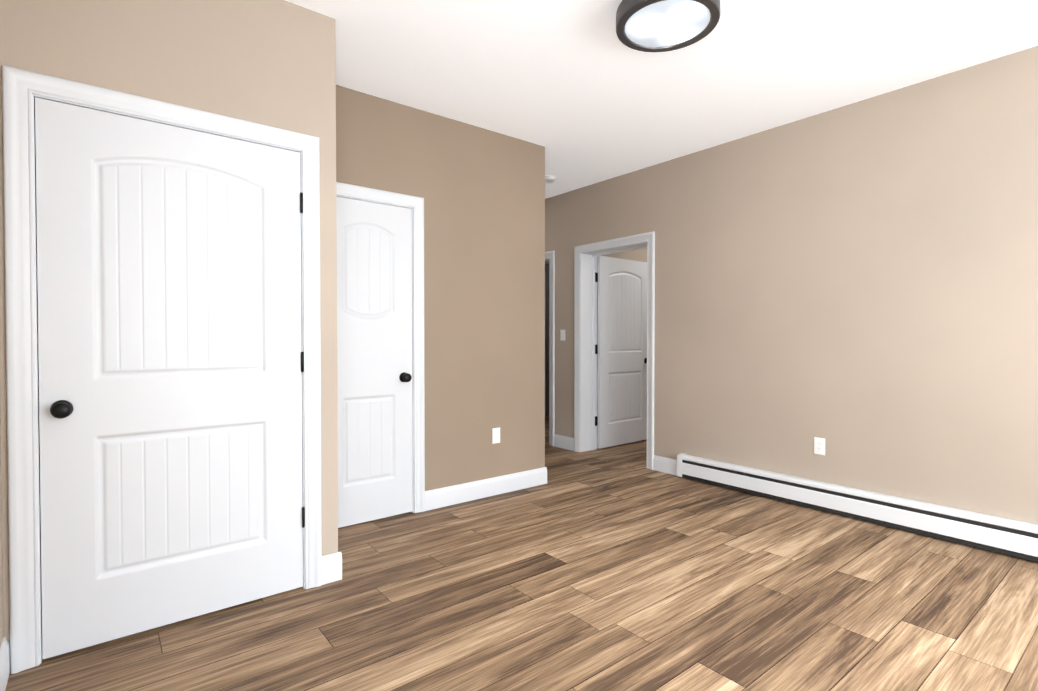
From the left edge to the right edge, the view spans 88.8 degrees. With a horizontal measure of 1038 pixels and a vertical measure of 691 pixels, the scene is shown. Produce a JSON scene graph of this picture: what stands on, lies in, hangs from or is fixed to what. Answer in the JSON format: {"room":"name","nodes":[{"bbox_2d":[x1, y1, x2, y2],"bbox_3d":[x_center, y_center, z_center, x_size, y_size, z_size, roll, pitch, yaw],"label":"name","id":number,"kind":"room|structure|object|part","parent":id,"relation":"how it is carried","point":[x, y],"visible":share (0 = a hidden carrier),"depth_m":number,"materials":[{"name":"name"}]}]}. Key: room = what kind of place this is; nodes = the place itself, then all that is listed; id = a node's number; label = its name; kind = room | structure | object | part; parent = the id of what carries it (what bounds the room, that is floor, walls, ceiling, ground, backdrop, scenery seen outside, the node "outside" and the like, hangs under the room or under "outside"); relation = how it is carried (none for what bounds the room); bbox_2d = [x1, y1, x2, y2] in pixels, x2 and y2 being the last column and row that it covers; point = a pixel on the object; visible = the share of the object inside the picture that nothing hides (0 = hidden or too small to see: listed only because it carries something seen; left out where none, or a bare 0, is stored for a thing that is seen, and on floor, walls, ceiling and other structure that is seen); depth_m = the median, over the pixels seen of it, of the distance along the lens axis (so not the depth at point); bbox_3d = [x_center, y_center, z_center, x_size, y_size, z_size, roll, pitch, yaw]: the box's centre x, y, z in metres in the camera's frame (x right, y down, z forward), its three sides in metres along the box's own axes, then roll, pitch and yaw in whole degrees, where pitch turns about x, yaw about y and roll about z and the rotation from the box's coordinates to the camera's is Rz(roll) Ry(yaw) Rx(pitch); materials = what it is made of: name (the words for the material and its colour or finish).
{"room":"empty living room","nodes":[
{"label":"empty living room","id":0,"kind":"room"},
{"bbox_2d":[0,401,3,646],"bbox_3d":[-0.557,-0.179,0.166,0.120,2.720,4.190,-1,1,-38],"label":"wall","id":1,"kind":"structure","parent":0,"point":[1,597],"depth_m":1.84,"materials":[{"name":"paint"}]},
{"bbox_2d":[0,637,9,690],"bbox_3d":[-0.541,1.113,0.274,0.014,0.132,4.069,-1,1,-38],"label":"baseboard","id":2,"kind":"structure","parent":1,"relation":"attached to","point":[4,660],"depth_m":1.79,"materials":[{"name":"white wood"}]},
{"bbox_2d":[0,0,337,671],"bbox_3d":[-1.433,-0.210,2.222,1.300,2.720,0.120,-1,1,-38],"label":"wall","id":3,"kind":"structure","parent":0,"point":[271,63],"depth_m":2.24,"materials":[{"name":"paint"}]},
{"bbox_2d":[2,65,321,673],"bbox_3d":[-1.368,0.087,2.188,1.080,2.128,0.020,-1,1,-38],"label":"door frame","id":4,"kind":"structure","parent":3,"relation":"attached to","point":[20,87],"depth_m":1.89,"materials":[{"name":"white wood"}]},
{"bbox_2d":[35,97,304,658],"bbox_3d":[-1.362,0.123,2.188,0.922,2.032,0.102,-1,1,-38],"label":"closet door","id":5,"kind":"structure","parent":3,"relation":"in","point":[171,360],"depth_m":2.15,"materials":[{"name":"white wood"}]},
{"bbox_3d":[-1.664,0.235,1.928,0.066,0.066,0.066,-1,1,-38],"label":"knob","id":6,"kind":"part","parent":5,"relation":"part of","materials":[{"name":"black metal"}]},
{"bbox_2d":[322,552,341,584],"bbox_3d":[-0.908,1.079,2.570,0.098,0.132,0.014,-1,1,-38],"label":"baseboard","id":7,"kind":"structure","parent":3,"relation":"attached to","point":[331,567],"depth_m":2.57,"materials":[{"name":"white wood"}]},
{"bbox_2d":[336,85,544,490],"bbox_3d":[-0.627,-0.232,3.701,2.040,2.720,0.120,-1,1,-38],"label":"wall","id":8,"kind":"structure","parent":0,"point":[480,191],"depth_m":3.84,"materials":[{"name":"paint"}]},
{"bbox_2d":[336,196,412,527],"bbox_3d":[-0.945,0.105,3.360,0.608,2.032,0.102,-1,1,-38],"label":"closet door","id":9,"kind":"structure","parent":8,"relation":"in","point":[374,364],"depth_m":3.40,"materials":[{"name":"white wood"}]},
{"bbox_3d":[-0.744,0.211,3.498,0.066,0.066,0.066,-1,1,-38],"label":"knob","id":10,"kind":"part","parent":9,"relation":"part of","materials":[{"name":"black metal"}]},
{"bbox_2d":[336,182,424,512],"bbox_3d":[-0.982,0.069,3.412,0.766,2.128,0.140,-1,1,-38],"label":"door frame","id":11,"kind":"structure","parent":8,"relation":"attached to","point":[415,203],"depth_m":3.57,"materials":[{"name":"white wood"}]},
{"bbox_2d":[425,467,546,510],"bbox_3d":[-0.210,1.059,3.965,1.112,0.132,0.014,-1,1,-38],"label":"baseboard","id":12,"kind":"structure","parent":8,"relation":"attached to","point":[456,494],"depth_m":3.92,"materials":[{"name":"white wood"}]},
{"bbox_2d":[492,428,499,443],"bbox_3d":[-0.170,0.679,3.995,0.070,0.115,0.007,-1,1,-38],"label":"outlet","id":13,"kind":"object","parent":8,"relation":"attached to","point":[495,435],"visible":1,"depth_m":3.99,"materials":[{"name":"white plastic"}]},
{"bbox_2d":[5,416,1037,690],"bbox_3d":[1.210,1.156,3.850,7.540,0.060,7.840,-1,1,-38],"label":"floor","id":14,"kind":"structure","parent":0,"point":[619,568],"depth_m":2.30,"materials":[{"name":"brown wood"}]},
{"bbox_2d":[545,264,548,415],"bbox_3d":[0.569,-0.298,8.182,2.800,2.720,0.120,-1,1,-38],"label":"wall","id":15,"kind":"structure","parent":0,"point":[546,339],"depth_m":7.99,"materials":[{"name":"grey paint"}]},
{"bbox_2d":[597,248,646,364],"bbox_3d":[1.718,-0.276,6.732,2.800,2.720,0.120,-1,1,-38],"label":"wall","id":16,"kind":"structure","parent":0,"point":[640,255],"depth_m":6.32,"materials":[{"name":"paint"}]},
{"bbox_2d":[286,0,1037,198],"bbox_3d":[1.210,-1.633,3.809,7.540,0.080,7.840,-1,1,-38],"label":"ceiling","id":17,"kind":"structure","parent":0,"point":[581,93],"depth_m":2.97,"materials":[{"name":"white paint"}]},
{"bbox_2d":[545,175,555,181],"bbox_3d":[0.290,-1.593,5.084,0.132,0.037,0.132,-1,1,-38],"label":"smoke detector","id":18,"kind":"object","parent":17,"relation":"attached to","point":[549,178],"visible":0.73,"depth_m":5.04,"materials":[{"name":"white plastic"}]},
{"bbox_2d":[616,0,719,51],"bbox_3d":[0.669,-1.508,2.400,0.455,0.127,0.455,-1,1,-38],"label":"ceiling light","id":19,"kind":"object","parent":17,"relation":"attached to","point":[655,25],"visible":1,"depth_m":2.38,"materials":[{"name":"white glass"}]},
{"bbox_2d":[545,46,1037,524],"bbox_3d":[1.743,-0.240,4.252,0.240,2.720,7.740,-1,1,-38],"label":"wall","id":20,"kind":"structure","parent":0,"point":[854,285],"depth_m":3.46,"materials":[{"name":"paint"}]},
{"bbox_2d":[545,251,554,445],"bbox_3d":[0.170,0.027,6.242,0.280,2.128,1.006,-1,1,-38],"label":"door frame","id":21,"kind":"structure","parent":20,"relation":"attached to","point":[550,255],"depth_m":5.78,"materials":[{"name":"white wood"}]},
{"bbox_2d":[560,330,564,340],"bbox_3d":[0.462,-0.111,5.663,0.018,0.115,0.070,-1,1,-38],"label":"light switch","id":22,"kind":"object","parent":20,"relation":"attached to","point":[562,335],"visible":1,"depth_m":5.66,"materials":[{"name":"white plastic"}]},
{"bbox_2d":[554,434,573,450],"bbox_3d":[0.481,1.034,5.659,0.014,0.132,0.317,-1,1,-38],"label":"baseboard","id":23,"kind":"structure","parent":20,"relation":"attached to","point":[564,442],"depth_m":5.65,"materials":[{"name":"white wood"}]},
{"bbox_2d":[574,231,654,469],"bbox_3d":[0.992,0.042,5.205,0.280,2.128,1.006,-1,1,-38],"label":"door frame","id":24,"kind":"structure","parent":20,"relation":"attached to","point":[588,355],"depth_m":5.48,"materials":[{"name":"white wood"}]},
{"bbox_2d":[595,256,646,448],"bbox_3d":[1.165,0.069,5.824,0.890,2.032,0.112,-1,1,-39],"label":"hall door","id":25,"kind":"structure","parent":20,"relation":"in","point":[621,352],"depth_m":5.81,"materials":[{"name":"white wood"}]},
{"bbox_2d":[653,455,676,475],"bbox_3d":[1.293,1.049,4.634,0.014,0.132,0.286,-1,1,-38],"label":"baseboard","id":26,"kind":"structure","parent":20,"relation":"attached to","point":[665,465],"depth_m":4.64,"materials":[{"name":"white wood"}]},
{"bbox_2d":[814,437,824,454],"bbox_3d":[2.070,0.694,3.653,0.007,0.115,0.070,-1,1,-38],"label":"electrical outlet","id":27,"kind":"object","parent":20,"relation":"attached to","point":[819,446],"visible":1,"depth_m":3.65,"materials":[{"name":"white plastic"}]},
{"bbox_2d":[677,453,1037,561],"bbox_3d":[2.152,1.027,3.504,0.065,0.188,2.550,-1,1,-38],"label":"heater","id":28,"kind":"object","parent":20,"relation":"attached to","point":[1013,538],"visible":1,"depth_m":3.33,"materials":[{"name":"white metal"}]}
]}

